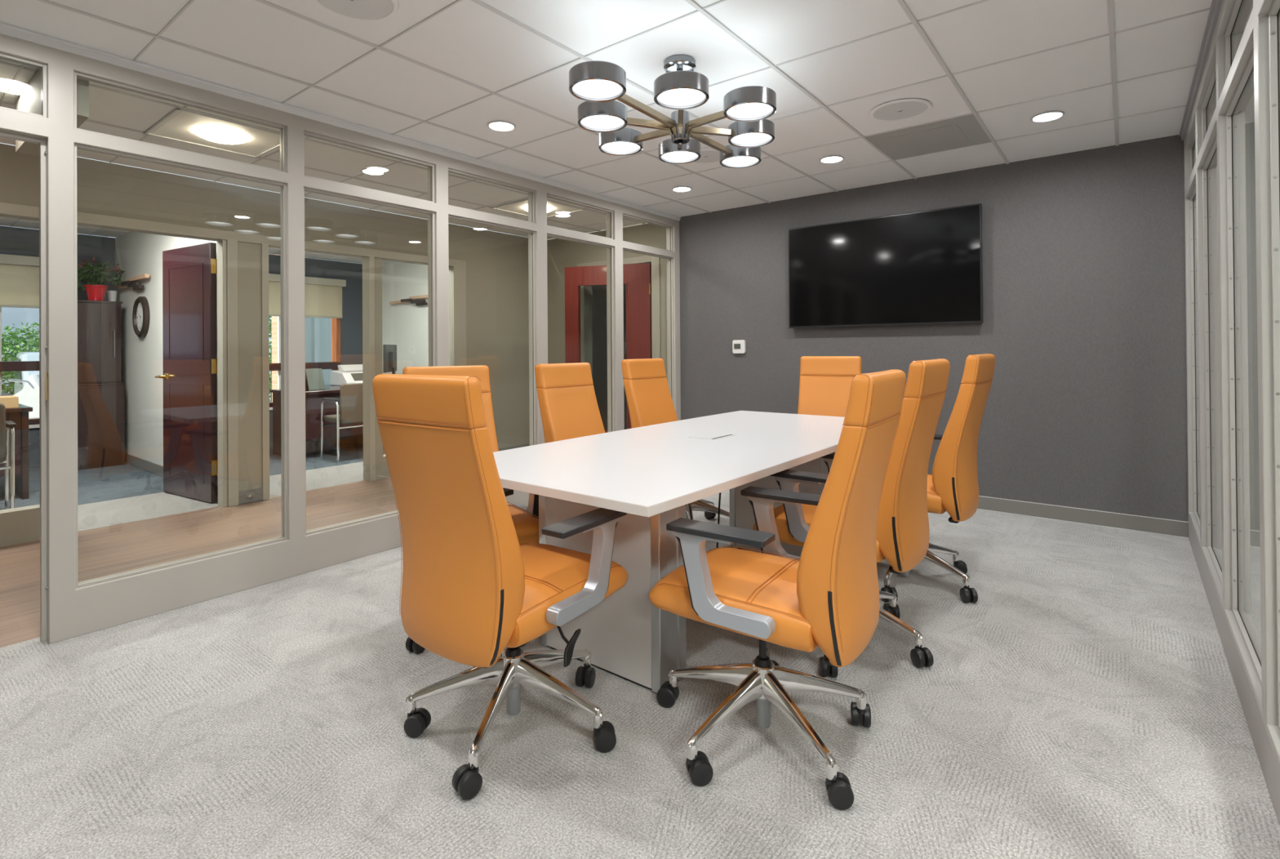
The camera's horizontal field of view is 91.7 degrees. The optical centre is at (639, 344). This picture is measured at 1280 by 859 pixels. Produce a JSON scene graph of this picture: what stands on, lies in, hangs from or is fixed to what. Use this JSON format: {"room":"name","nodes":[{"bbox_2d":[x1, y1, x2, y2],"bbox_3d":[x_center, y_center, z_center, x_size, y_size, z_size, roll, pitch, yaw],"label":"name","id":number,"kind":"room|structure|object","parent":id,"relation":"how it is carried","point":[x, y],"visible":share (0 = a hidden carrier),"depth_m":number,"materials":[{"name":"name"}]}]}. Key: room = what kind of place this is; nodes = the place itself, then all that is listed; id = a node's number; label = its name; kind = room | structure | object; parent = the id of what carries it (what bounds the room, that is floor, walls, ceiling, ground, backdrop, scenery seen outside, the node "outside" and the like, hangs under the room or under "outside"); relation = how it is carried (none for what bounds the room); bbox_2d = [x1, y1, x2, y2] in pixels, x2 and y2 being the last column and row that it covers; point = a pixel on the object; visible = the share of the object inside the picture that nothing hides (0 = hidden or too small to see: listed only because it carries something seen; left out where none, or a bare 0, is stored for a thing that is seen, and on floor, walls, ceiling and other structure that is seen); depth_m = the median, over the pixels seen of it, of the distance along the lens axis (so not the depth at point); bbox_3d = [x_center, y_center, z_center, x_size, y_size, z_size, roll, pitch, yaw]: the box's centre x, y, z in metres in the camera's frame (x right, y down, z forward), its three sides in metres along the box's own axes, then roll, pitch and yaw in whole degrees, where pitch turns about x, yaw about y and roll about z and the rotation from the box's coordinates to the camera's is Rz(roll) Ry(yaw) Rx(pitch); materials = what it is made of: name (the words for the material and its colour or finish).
{"room":"conference room","nodes":[
{"label":"conference room","id":0,"kind":"room"},
{"bbox_2d":[15,68,88,156],"bbox_3d":[-2.793,-1.115,2.936,0.909,0.257,0.120,-1,0,38],"label":"ceiling","id":1,"kind":"structure","parent":0,"point":[29,100],"depth_m":2.83,"materials":[{"name":"beige"}]},
{"bbox_2d":[115,231,217,484],"bbox_3d":[-4.501,0.015,5.943,3.380,2.460,0.110,-1,0,38],"label":"wall","id":2,"kind":"structure","parent":0,"point":[137,254],"depth_m":6.25,"materials":[{"name":"white paint"}]},
{"bbox_2d":[115,274,149,289],"bbox_3d":[-5.263,-0.626,6.423,1.100,0.128,0.075,-1,0,38],"label":"wall shelf","id":3,"kind":"object","parent":2,"relation":"attached to","point":[135,285],"visible":1,"depth_m":6.28,"materials":[{"name":"beige wood"}]},
{"bbox_2d":[132,296,150,337],"bbox_3d":[-5.033,-0.284,6.258,0.416,0.416,0.050,-1,0,38],"label":"wall clock","id":4,"kind":"object","parent":2,"relation":"attached to","point":[140,313],"visible":1,"depth_m":6.22,"materials":[{"name":"brown wood"}]},
{"bbox_2d":[124,452,217,497],"bbox_3d":[-4.530,1.195,5.888,3.380,0.100,0.012,-1,0,38],"label":"baseboard","id":5,"kind":"structure","parent":2,"relation":"attached to","point":[148,465],"depth_m":6.21,"materials":[{"name":"grey"}]},
{"bbox_2d":[154,242,217,502],"bbox_3d":[-3.671,0.216,5.018,0.863,2.020,0.098,-1,0,30],"label":"door","id":6,"kind":"structure","parent":2,"relation":"in","point":[190,461],"depth_m":4.97,"materials":[{"name":"red wood"}]},
{"bbox_2d":[0,226,362,467],"bbox_3d":[-6.176,0.032,6.692,0.180,2.460,6.700,-1,0,38],"label":"wall","id":7,"kind":"structure","parent":0,"point":[13,240],"depth_m":8.20,"materials":[{"name":"grey paint"}]},
{"bbox_2d":[0,253,39,308],"bbox_3d":[-6.654,-0.642,5.827,0.090,0.525,1.710,-1,0,38],"label":"roller shade","id":8,"kind":"object","parent":7,"relation":"attached to","point":[19,274],"visible":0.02,"depth_m":6.29,"materials":[{"name":"beige"}]},
{"bbox_2d":[0,306,39,428],"bbox_3d":[-6.755,-0.021,5.907,0.180,1.755,1.690,-1,0,38],"label":"window","id":9,"kind":"structure","parent":7,"relation":"in","point":[15,366],"depth_m":6.32,"materials":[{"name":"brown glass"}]},
{"bbox_2d":[269,315,341,409],"bbox_3d":[-4.915,-0.022,8.251,0.180,1.755,1.850,-1,0,38],"label":"window","id":10,"kind":"structure","parent":7,"relation":"in","point":[335,322],"depth_m":8.78,"materials":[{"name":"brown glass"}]},
{"bbox_2d":[268,273,346,318],"bbox_3d":[-4.814,-0.655,8.171,0.090,0.550,1.870,-1,0,38],"label":"roller shade","id":11,"kind":"object","parent":7,"relation":"attached to","point":[323,296],"visible":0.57,"depth_m":8.61,"materials":[{"name":"beige"}]},
{"bbox_2d":[0,142,513,263],"bbox_3d":[-4.816,-1.238,5.560,3.380,0.053,6.600,-1,0,38],"label":"ceiling","id":12,"kind":"structure","parent":0,"point":[11,222],"depth_m":6.59,"materials":[{"name":"white tile"}]},
{"bbox_2d":[0,143,529,546],"bbox_3d":[-3.322,-0.001,4.610,0.120,2.460,6.950,-1,0,38],"label":"wall","id":13,"kind":"structure","parent":0,"point":[497,292],"depth_m":5.03,"materials":[{"name":"beige paint"}]},
{"bbox_2d":[217,240,227,506],"bbox_3d":[-3.203,0.214,4.760,0.120,2.030,0.028,-1,0,38],"label":"door frame","id":14,"kind":"structure","parent":13,"relation":"in","point":[222,437],"depth_m":4.73,"materials":[{"name":"beige"}]},
{"bbox_2d":[0,201,466,506],"bbox_3d":[-3.123,0.179,4.753,0.014,2.100,4.280,-1,0,38],"label":"window frame","id":15,"kind":"structure","parent":13,"relation":"attached to","point":[232,237],"depth_m":4.92,"materials":[{"name":"beige metal"}]},
{"bbox_2d":[238,487,262,504],"bbox_3d":[-3.040,1.177,4.846,0.012,0.096,0.170,-1,0,38],"label":"baseboard","id":16,"kind":"structure","parent":13,"relation":"attached to","point":[258,492],"depth_m":4.85,"materials":[{"name":"grey"}]},
{"bbox_2d":[0,59,645,239],"bbox_3d":[-2.563,-1.263,4.014,1.835,0.053,6.950,-1,0,38],"label":"ceiling","id":17,"kind":"structure","parent":0,"point":[113,111],"depth_m":4.25,"materials":[{"name":"white tile"}]},
{"bbox_2d":[0,81,25,95],"bbox_3d":[-3.048,-1.241,3.002,0.158,0.009,0.158,-1,0,38],"label":"recessed light","id":18,"kind":"object","parent":17,"relation":"in","point":[17,90],"visible":0.68,"depth_m":3.01,"materials":[{"name":"white"}]},
{"bbox_2d":[144,107,279,157],"bbox_3d":[-2.473,-1.227,3.670,0.594,0.036,0.594,-1,0,38],"label":"troffer","id":19,"kind":"object","parent":17,"relation":"attached to","point":[265,141],"visible":0.96,"depth_m":3.63,"materials":[{"name":"white"}]},
{"bbox_2d":[361,168,385,175],"bbox_3d":[-1.912,-1.242,4.450,0.158,0.009,0.158,-1,0,38],"label":"recessed light","id":20,"kind":"object","parent":17,"relation":"in","point":[377,172],"visible":1,"depth_m":4.46,"materials":[{"name":"white"}]},
{"bbox_2d":[491,199,584,217],"bbox_3d":[-0.923,-1.228,5.644,0.594,0.036,0.594,-1,0,38],"label":"troffer","id":21,"kind":"object","parent":17,"relation":"attached to","point":[512,207],"visible":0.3,"depth_m":5.64,"materials":[{"name":"white"}]},
{"bbox_2d":[0,33,680,644],"bbox_3d":[-1.783,-0.019,3.389,0.100,2.460,6.930,-1,0,38],"label":"window frame","id":22,"kind":"structure","parent":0,"point":[71,611],"depth_m":3.09,"materials":[{"name":"grey paint"}]},
{"bbox_2d":[0,53,47,117],"bbox_3d":[-2.734,-1.034,2.177,0.038,0.222,0.950,-1,0,38],"label":"window","id":23,"kind":"structure","parent":22,"relation":"in","point":[2,56],"depth_m":2.53,"materials":[{"name":"grey metal"}]},
{"bbox_2d":[0,130,48,642],"bbox_3d":[-2.728,0.183,2.173,0.072,2.057,0.950,-1,0,38],"label":"door","id":24,"kind":"structure","parent":22,"relation":"in","point":[43,375],"depth_m":2.54,"materials":[{"name":"grey paint"}]},
{"bbox_2d":[74,71,286,172],"bbox_3d":[-2.132,-1.025,2.943,0.038,0.248,0.838,-1,0,38],"label":"window","id":25,"kind":"structure","parent":22,"relation":"in","point":[283,157],"depth_m":2.91,"materials":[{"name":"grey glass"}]},
{"bbox_2d":[74,143,288,588],"bbox_3d":[-2.124,0.085,2.937,0.038,1.862,0.838,-1,0,38],"label":"window","id":26,"kind":"structure","parent":22,"relation":"in","point":[283,186],"depth_m":3.02,"materials":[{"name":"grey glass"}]},
{"bbox_2d":[0,22,681,221],"bbox_3d":[-1.745,-1.231,3.359,0.024,0.034,6.930,-1,0,38],"label":"trim","id":27,"kind":"structure","parent":22,"relation":"attached to","point":[5,29],"depth_m":3.17,"materials":[{"name":"white"}]},
{"bbox_2d":[303,131,434,202],"bbox_3d":[-1.575,-1.025,3.653,0.038,0.248,0.807,-1,0,38],"label":"window","id":28,"kind":"structure","parent":22,"relation":"in","point":[431,166],"depth_m":3.67,"materials":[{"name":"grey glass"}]},
{"bbox_2d":[303,187,435,534],"bbox_3d":[-1.567,0.085,3.647,0.038,1.862,0.807,-1,0,38],"label":"window","id":29,"kind":"structure","parent":22,"relation":"in","point":[432,244],"depth_m":3.74,"materials":[{"name":"grey metal"}]},
{"bbox_2d":[448,168,534,223],"bbox_3d":[-1.034,-1.025,4.342,0.038,0.248,0.766,-1,0,38],"label":"window","id":30,"kind":"structure","parent":22,"relation":"in","point":[532,193],"depth_m":4.41,"materials":[{"name":"grey metal"}]},
{"bbox_2d":[448,214,536,444],"bbox_3d":[-1.026,0.085,4.336,0.038,1.862,0.766,-1,0,38],"label":"window","id":31,"kind":"structure","parent":22,"relation":"in","point":[532,233],"depth_m":4.62,"materials":[{"name":"grey metal"}]},
{"bbox_2d":[546,194,613,239],"bbox_3d":[-0.491,-1.025,5.035,0.038,0.248,0.791,-1,0,38],"label":"window","id":32,"kind":"structure","parent":22,"relation":"in","point":[611,212],"depth_m":5.14,"materials":[{"name":"grey metal"}]},
{"bbox_2d":[546,234,614,431],"bbox_3d":[-0.482,0.085,5.029,0.038,1.862,0.791,-1,0,38],"label":"window","id":33,"kind":"structure","parent":22,"relation":"in","point":[611,248],"depth_m":5.33,"materials":[{"name":"grey metal"}]},
{"bbox_2d":[622,213,672,251],"bbox_3d":[0.061,-1.026,5.738,0.038,0.248,0.783,-1,0,38],"label":"window","id":34,"kind":"structure","parent":22,"relation":"in","point":[670,228],"depth_m":5.89,"materials":[{"name":"grey metal"}]},
{"bbox_2d":[622,248,674,405],"bbox_3d":[0.070,0.084,5.732,0.038,1.862,0.783,-1,0,38],"label":"window","id":35,"kind":"structure","parent":22,"relation":"in","point":[671,289],"depth_m":6.03,"materials":[{"name":"grey metal"}]},
{"bbox_2d":[382,260,428,374],"bbox_3d":[-2.739,0.014,8.188,3.380,2.460,0.100,-1,0,38],"label":"wall","id":36,"kind":"structure","parent":0,"point":[404,325],"depth_m":8.50,"materials":[{"name":"white"}]},
{"bbox_2d":[389,294,427,305],"bbox_3d":[-3.064,-0.587,8.333,1.050,0.128,0.075,-1,0,38],"label":"shelf","id":37,"kind":"object","parent":36,"relation":"attached to","point":[418,302],"visible":0.87,"depth_m":8.25,"materials":[{"name":"beige wood"}]},
{"bbox_2d":[546,222,652,431],"bbox_3d":[0.203,-0.037,7.386,2.200,2.510,1.530,-1,0,38],"label":"wall","id":38,"kind":"structure","parent":0,"point":[599,323],"depth_m":8.11,"materials":[{"name":"beige"}]},
{"bbox_2d":[0,0,1212,217],"bbox_3d":[-0.287,-1.290,2.215,3.727,0.053,6.930,-1,0,38],"label":"ceiling","id":39,"kind":"structure","parent":0,"point":[433,73],"depth_m":2.83,"materials":[{"name":"white tile"}]},
{"bbox_2d":[311,0,398,22],"bbox_3d":[-1.042,-1.256,2.254,0.310,0.008,0.310,-1,0,38],"label":"ceiling speaker","id":40,"kind":"object","parent":39,"relation":"attached to","point":[367,11],"visible":1,"depth_m":2.31,"materials":[{"name":"white plastic"}]},
{"bbox_2d":[487,120,515,131],"bbox_3d":[-0.793,-1.255,3.559,0.158,0.009,0.158,-1,0,38],"label":"recessed light","id":41,"kind":"object","parent":39,"relation":"in","point":[500,126],"visible":1,"depth_m":3.56,"materials":[{"name":"white"}]},
{"bbox_2d":[568,54,776,168],"bbox_3d":[0.178,-1.077,2.785,0.891,0.379,1.129,0,0,1],"label":"chandelier","id":42,"kind":"object","parent":39,"relation":"hanging from","point":[598,83],"visible":1,"depth_m":2.65,"materials":[{"name":"grey metal"}]},
{"bbox_2d":[572,80,622,98],"bbox_3d":[-0.159,-0.968,2.330,0.192,0.012,0.192,-1,0,38],"label":"diffuser","id":43,"kind":"object","parent":42,"relation":"attached to","point":[581,89],"depth_m":2.35,"materials":[{"name":"white"}]},
{"bbox_2d":[580,115,624,129],"bbox_3d":[-0.161,-0.966,2.671,0.192,0.012,0.192,-1,0,38],"label":"diffuser","id":44,"kind":"object","parent":42,"relation":"attached to","point":[587,122],"depth_m":2.69,"materials":[{"name":"white"}]},
{"bbox_2d":[600,142,639,153],"bbox_3d":[-0.094,-0.964,3.005,0.192,0.012,0.192,-1,0,38],"label":"diffuser","id":45,"kind":"object","parent":42,"relation":"attached to","point":[606,147],"depth_m":3.03,"materials":[{"name":"white"}]},
{"bbox_2d":[661,151,697,161],"bbox_3d":[0.201,-0.966,3.151,0.192,0.012,0.192,-1,0,38],"label":"diffuser","id":46,"kind":"object","parent":42,"relation":"attached to","point":[665,156],"depth_m":3.18,"materials":[{"name":"white"}]},
{"bbox_2d":[657,88,706,106],"bbox_3d":[0.161,-0.969,2.414,0.192,0.012,0.192,-1,0,38],"label":"diffuser","id":47,"kind":"object","parent":42,"relation":"attached to","point":[665,97],"depth_m":2.44,"materials":[{"name":"white"}]},
{"bbox_2d":[722,156,758,165],"bbox_3d":[0.523,-0.968,3.238,0.192,0.012,0.192,-1,0,38],"label":"diffuser","id":48,"kind":"object","parent":42,"relation":"attached to","point":[726,161],"depth_m":3.27,"materials":[{"name":"white"}]},
{"bbox_2d":[726,102,773,119],"bbox_3d":[0.451,-0.971,2.554,0.192,0.012,0.192,-1,0,38],"label":"diffuser","id":49,"kind":"object","parent":42,"relation":"attached to","point":[734,110],"depth_m":2.58,"materials":[{"name":"white"}]},
{"bbox_2d":[730,133,772,145],"bbox_3d":[0.519,-0.969,2.898,0.192,0.012,0.192,-1,0,38],"label":"diffuser","id":50,"kind":"object","parent":42,"relation":"attached to","point":[736,139],"depth_m":2.92,"materials":[{"name":"white"}]},
{"bbox_2d":[692,148,719,164],"bbox_3d":[0.440,-1.257,4.142,0.310,0.008,0.310,-1,0,38],"label":"ceiling speaker","id":51,"kind":"object","parent":39,"relation":"attached to","point":[707,156],"visible":0.5,"depth_m":4.15,"materials":[{"name":"white plastic"}]},
{"bbox_2d":[819,155,844,163],"bbox_3d":[1.308,-1.267,4.236,0.158,0.009,0.158,-1,0,38],"label":"recessed light","id":52,"kind":"object","parent":39,"relation":"in","point":[830,159],"visible":1,"depth_m":4.25,"materials":[{"name":"white"}]},
{"bbox_2d":[869,98,931,121],"bbox_3d":[1.410,-1.268,3.365,0.310,0.008,0.310,-1,0,38],"label":"ceiling speaker","id":53,"kind":"object","parent":39,"relation":"attached to","point":[907,108],"visible":1,"depth_m":3.35,"materials":[{"name":"white plastic"}]},
{"bbox_2d":[865,114,991,159],"bbox_3d":[1.790,-1.273,3.844,0.596,0.007,0.596,-1,0,38],"label":"ceiling vent","id":54,"kind":"object","parent":39,"relation":"in","point":[966,131],"visible":1,"depth_m":3.81,"materials":[{"name":"grey"}]},
{"bbox_2d":[1031,111,1064,122],"bbox_3d":[2.279,-1.278,3.473,0.158,0.009,0.158,-1,0,38],"label":"recessed light","id":55,"kind":"object","parent":39,"relation":"in","point":[1048,116],"visible":1,"depth_m":3.48,"materials":[{"name":"white"}]},
{"bbox_2d":[0,440,1279,858],"bbox_3d":[-0.619,1.230,3.728,12.200,0.050,8.900,-1,0,38],"label":"floor","id":56,"kind":"structure","parent":0,"point":[1086,704],"depth_m":1.94,"materials":[{"name":"carpet"}]},
{"bbox_2d":[0,403,16,508],"bbox_3d":[-4.832,0.821,4.379,0.415,0.813,0.588,-1,0,40],"label":"chair","id":57,"kind":"object","parent":56,"relation":"on","point":[5,425],"visible":0.98,"depth_m":4.45,"materials":[{"name":"silver metal"}]},
{"bbox_2d":[0,403,32,499],"bbox_3d":[-5.840,0.878,4.597,0.920,0.740,1.820,-1,0,38],"label":"desk","id":58,"kind":"object","parent":56,"relation":"on","point":[20,415],"visible":0.63,"depth_m":5.01,"materials":[{"name":"brown wood"}]},
{"bbox_2d":[0,395,18,408],"bbox_3d":[-5.151,0.459,4.971,0.250,0.089,0.220,-1,0,38],"label":"storage box","id":59,"kind":"object","parent":58,"relation":"on","point":[11,401],"visible":1,"depth_m":4.95,"materials":[{"name":"brown cardboard"}]},
{"bbox_2d":[77,299,124,470],"bbox_3d":[-5.775,0.402,6.504,0.556,1.712,0.480,-1,0,38],"label":"storage cabinet","id":60,"kind":"object","parent":56,"relation":"on","point":[100,387],"visible":0.53,"depth_m":6.37,"materials":[{"name":"brown wood"}]},
{"bbox_2d":[77,257,125,301],"bbox_3d":[-5.665,-0.683,6.458,0.379,0.454,0.476,-1,0,38],"label":"potted plant","id":61,"kind":"object","parent":60,"relation":"on","point":[94,291],"visible":0.89,"depth_m":6.43,"materials":[{"name":"green plant"}]},
{"bbox_2d":[106,290,117,301],"bbox_3d":[-5.701,-0.519,6.706,0.088,0.130,0.088,-1,0,38],"label":"vase","id":62,"kind":"object","parent":60,"relation":"on","point":[112,295],"visible":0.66,"depth_m":6.68,"materials":[{"name":"white ceramic"}]},
{"bbox_2d":[269,386,363,455],"bbox_3d":[-3.434,0.876,7.540,0.770,0.740,1.660,-1,0,38],"label":"desk","id":63,"kind":"object","parent":56,"relation":"on","point":[313,399],"visible":0.2,"depth_m":6.96,"materials":[{"name":"brown wood"}]},
{"bbox_2d":[305,368,324,389],"bbox_3d":[-3.761,0.389,7.148,0.193,0.235,0.180,-1,0,38],"label":"monitor","id":64,"kind":"object","parent":63,"relation":"on","point":[313,376],"visible":0.73,"depth_m":7.12,"materials":[{"name":"black plastic"}]},
{"bbox_2d":[382,344,396,373],"bbox_3d":[-3.113,0.250,7.793,0.210,0.510,0.540,0,0,-8],"label":"monitor","id":65,"kind":"object","parent":63,"relation":"on","point":[389,351],"visible":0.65,"depth_m":7.70,"materials":[{"name":"black plastic"}]},
{"bbox_2d":[320,382,363,461],"bbox_3d":[-3.177,0.822,6.893,0.415,0.813,0.588,-1,0,38],"label":"chair","id":66,"kind":"object","parent":56,"relation":"on","point":[351,401],"visible":0.52,"depth_m":6.67,"materials":[{"name":"brown fabric"}]},
{"bbox_2d":[324,384,363,444],"bbox_3d":[-3.885,0.893,8.262,0.810,0.720,1.140,-1,0,38],"label":"credenza","id":67,"kind":"object","parent":56,"relation":"on","point":[353,438],"visible":0.02,"depth_m":7.90,"materials":[{"name":"brown wood"}]},
{"bbox_2d":[329,364,362,386],"bbox_3d":[-3.692,0.396,8.199,0.640,0.269,0.500,-1,0,38],"label":"printer","id":68,"kind":"object","parent":67,"relation":"on","point":[346,374],"visible":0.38,"depth_m":8.10,"materials":[{"name":"white plastic"}]},
{"bbox_2d":[400,364,538,653],"bbox_3d":[-0.713,0.649,2.728,0.687,1.102,0.720,0,0,-34],"label":"chair","id":69,"kind":"object","parent":56,"relation":"on","point":[525,518],"visible":0.16,"depth_m":2.89,"materials":[{"name":"leather"}]},
{"bbox_2d":[372,373,628,799],"bbox_3d":[-0.408,0.637,1.944,0.690,1.111,0.700,-1,0,35],"label":"chair","id":70,"kind":"object","parent":56,"relation":"on","point":[470,592],"visible":1,"depth_m":1.70,"materials":[{"name":"orange leather"}]},
{"bbox_2d":[534,362,605,443],"bbox_3d":[-0.172,0.650,3.355,0.732,1.098,0.642,-1,0,39],"label":"chair","id":71,"kind":"object","parent":56,"relation":"on","point":[569,408],"visible":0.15,"depth_m":3.48,"materials":[{"name":"leather"}]},
{"bbox_2d":[493,410,844,693],"bbox_3d":[0.368,0.824,3.037,1.119,0.740,2.488,-1,0,38],"label":"conference table","id":72,"kind":"object","parent":56,"relation":"on","point":[649,473],"visible":0.66,"depth_m":2.28,"materials":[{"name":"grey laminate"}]},
{"bbox_2d":[688,432,735,439],"bbox_3d":[0.362,0.453,3.091,0.166,0.002,0.200,-1,0,38],"label":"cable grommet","id":73,"kind":"object","parent":72,"relation":"on","point":[714,436],"visible":1,"depth_m":3.08,"materials":[{"name":"white"}]},
{"bbox_2d":[621,358,729,519],"bbox_3d":[0.307,0.645,4.048,0.723,1.109,0.666,-1,0,40],"label":"chair","id":74,"kind":"object","parent":56,"relation":"on","point":[649,398],"visible":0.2,"depth_m":4.12,"materials":[{"name":"leather"}]},
{"bbox_2d":[648,368,906,809],"bbox_3d":[0.381,0.632,1.899,0.744,1.110,0.666,-1,0,34],"label":"chair","id":75,"kind":"object","parent":56,"relation":"on","point":[827,597],"visible":1,"depth_m":1.71,"materials":[{"name":"orange leather"}]},
{"bbox_2d":[797,355,862,417],"bbox_3d":[1.225,0.634,3.962,0.678,1.116,0.734,-1,0,24],"label":"chair","id":76,"kind":"object","parent":56,"relation":"on","point":[824,384],"visible":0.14,"depth_m":4.24,"materials":[{"name":"leather"}]},
{"bbox_2d":[753,358,950,676],"bbox_3d":[0.837,0.622,2.495,0.668,1.129,0.698,-1,0,38],"label":"chair","id":77,"kind":"object","parent":56,"relation":"on","point":[903,530],"visible":0.62,"depth_m":2.27,"materials":[{"name":"orange leather"}]},
{"bbox_2d":[880,353,995,602],"bbox_3d":[1.344,0.617,3.110,0.708,1.140,0.689,-1,0,39],"label":"chair","id":78,"kind":"object","parent":56,"relation":"on","point":[953,486],"visible":0.46,"depth_m":2.86,"materials":[{"name":"orange leather"}]},
{"bbox_2d":[546,134,1188,521],"bbox_3d":[2.323,-0.067,4.660,8.700,2.510,0.140,-1,0,38],"label":"wall","id":79,"kind":"structure","parent":0,"point":[1083,326],"depth_m":4.29,"materials":[{"name":"grey paint"}]},
{"bbox_2d":[564,262,651,432],"bbox_3d":[-0.342,0.189,6.450,0.951,2.040,0.109,-1,0,18],"label":"door","id":80,"kind":"structure","parent":79,"relation":"in","point":[637,277],"depth_m":6.38,"materials":[{"name":"red wood"}]},
{"bbox_2d":[577,255,660,362],"bbox_3d":[-0.244,0.152,6.603,1.140,2.130,0.014,-1,0,38],"label":"trim","id":81,"kind":"structure","parent":79,"relation":"attached to","point":[655,277],"depth_m":6.30,"materials":[{"name":"beige"}]},
{"bbox_2d":[732,339,746,353],"bbox_3d":[0.904,0.016,5.667,0.126,0.124,0.029,-1,0,38],"label":"thermostat","id":82,"kind":"object","parent":79,"relation":"attached to","point":[739,346],"visible":1,"depth_m":5.65,"materials":[{"name":"white plastic"}]},
{"bbox_2d":[787,203,983,328],"bbox_3d":[1.865,-0.575,4.880,1.468,0.849,0.062,-1,0,38],"label":"television","id":83,"kind":"object","parent":79,"relation":"attached to","point":[925,267],"visible":1,"depth_m":4.79,"materials":[{"name":"black"}]},
{"bbox_2d":[977,495,1188,538],"bbox_3d":[1.865,1.141,4.921,3.727,0.100,0.016,-1,0,38],"label":"baseboard","id":84,"kind":"structure","parent":79,"relation":"attached to","point":[1163,526],"depth_m":4.07,"materials":[{"name":"grey"}]},
{"bbox_2d":[1183,0,1279,765],"bbox_3d":[1.226,-0.129,1.027,0.100,2.310,6.930,-1,0,38],"label":"wall","id":85,"kind":"structure","parent":0,"point":[1255,34],"depth_m":2.11,"materials":[{"name":"grey paint"}]},
{"bbox_2d":[1189,130,1195,177],"bbox_3d":[3.092,-1.061,3.433,0.038,0.248,0.750,-1,0,38],"label":"window","id":86,"kind":"structure","parent":85,"relation":"in","point":[1192,148],"depth_m":3.71,"materials":[{"name":"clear glass"}]},
{"bbox_2d":[1189,185,1199,528],"bbox_3d":[3.100,0.063,3.427,0.038,1.889,0.750,-1,0,38],"label":"window","id":87,"kind":"structure","parent":85,"relation":"in","point":[1193,198],"depth_m":3.71,"materials":[{"name":"clear glass"}]},
{"bbox_2d":[1178,0,1222,140],"bbox_3d":[1.171,-1.265,1.070,0.024,0.034,6.930,-1,0,38],"label":"trim","id":88,"kind":"structure","parent":85,"relation":"attached to","point":[1215,4],"depth_m":2.76,"materials":[{"name":"grey"}]},
{"bbox_2d":[1201,65,1216,142],"bbox_3d":[2.550,-1.060,2.743,0.038,0.248,0.865,-1,0,38],"label":"window","id":89,"kind":"structure","parent":85,"relation":"in","point":[1209,105],"depth_m":2.94,"materials":[{"name":"clear glass"}]},
{"bbox_2d":[1202,135,1222,584],"bbox_3d":[2.558,0.063,2.737,0.038,1.889,0.865,-1,0,38],"label":"window","id":90,"kind":"structure","parent":85,"relation":"in","point":[1210,199],"depth_m":2.96,"materials":[{"name":"clear glass"}]},
{"bbox_2d":[1188,515,1279,826],"bbox_3d":[1.236,1.101,1.020,0.100,0.150,6.930,-1,0,38],"label":"baseboard","id":91,"kind":"structure","parent":85,"relation":"attached to","point":[1267,757],"depth_m":1.99,"materials":[{"name":"grey"}]},
{"bbox_2d":[1224,0,1253,80],"bbox_3d":[1.987,-1.060,2.025,0.038,0.248,0.840,-1,0,38],"label":"window","id":92,"kind":"structure","parent":85,"relation":"in","point":[1242,10],"depth_m":2.22,"materials":[{"name":"clear glass"}]},
{"bbox_2d":[1226,48,1262,685],"bbox_3d":[1.995,0.063,2.019,0.038,1.889,0.840,-1,0,38],"label":"window","id":93,"kind":"structure","parent":85,"relation":"in","point":[1240,114],"depth_m":2.16,"materials":[{"name":"clear glass"}]},
{"bbox_2d":[1268,0,1279,731],"bbox_3d":[1.435,0.064,1.305,0.038,1.889,0.835,-1,0,38],"label":"window","id":94,"kind":"structure","parent":85,"relation":"in","point":[1274,12],"depth_m":1.63,"materials":[{"name":"clear glass"}]},
{"label":"outside","id":95,"kind":"structure","parent":0,"visible":0},
{"bbox_3d":[-18.170,1.801,20.620,35.920,0.150,70.000,-1,0,38],"label":"ground","id":96,"kind":"structure","parent":95,"visible":0},
{"bbox_2d":[1,322,39,394],"bbox_3d":[-13.254,0.553,13.847,1.894,2.198,2.719,-1,0,38],"label":"bush","id":97,"kind":"object","parent":96,"relation":"on","point":[30,343],"visible":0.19,"depth_m":13.31,"materials":[{"name":"green plant"}]},
{"bbox_2d":[1,373,39,417],"bbox_3d":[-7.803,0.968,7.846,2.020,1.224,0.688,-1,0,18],"label":"car","id":98,"kind":"object","parent":96,"relation":"on","point":[28,396],"visible":0.17,"depth_m":7.53,"materials":[{"name":"white metal"}]},
{"bbox_2d":[13,351,39,394],"bbox_3d":[-9.533,0.859,10.785,4.470,1.500,1.820,-1,0,43],"label":"car","id":99,"kind":"object","parent":96,"relation":"on","point":[21,356],"visible":0.02,"depth_m":9.87,"materials":[{"name":"grey paint"}]},
{"bbox_2d":[0,225,103,393],"bbox_3d":[-28.722,-1.884,13.646,2.000,7.300,26.000,-1,0,38],"label":"facade","id":100,"kind":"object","parent":96,"relation":"on","point":[10,316],"depth_m":21.37,"materials":[{"name":"white"}]},
{"bbox_2d":[269,315,271,401],"bbox_3d":[-9.840,0.159,16.628,2.302,3.055,2.309,0,0,-5],"label":"bush","id":101,"kind":"object","parent":96,"relation":"on","point":[270,320],"visible":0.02,"depth_m":16.27,"materials":[{"name":"green plant"}]},
{"bbox_2d":[271,253,279,401],"bbox_3d":[-5.157,-0.183,8.981,0.300,3.500,0.200,-1,0,38],"label":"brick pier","id":102,"kind":"structure","parent":96,"relation":"on","point":[274,318],"depth_m":8.93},
{"bbox_2d":[305,235,527,384],"bbox_3d":[-4.472,-1.043,17.494,0.380,5.300,10.000,-1,0,38],"label":"facade","id":103,"kind":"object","parent":96,"relation":"on","point":[317,330],"visible":0.1,"depth_m":13.80,"materials":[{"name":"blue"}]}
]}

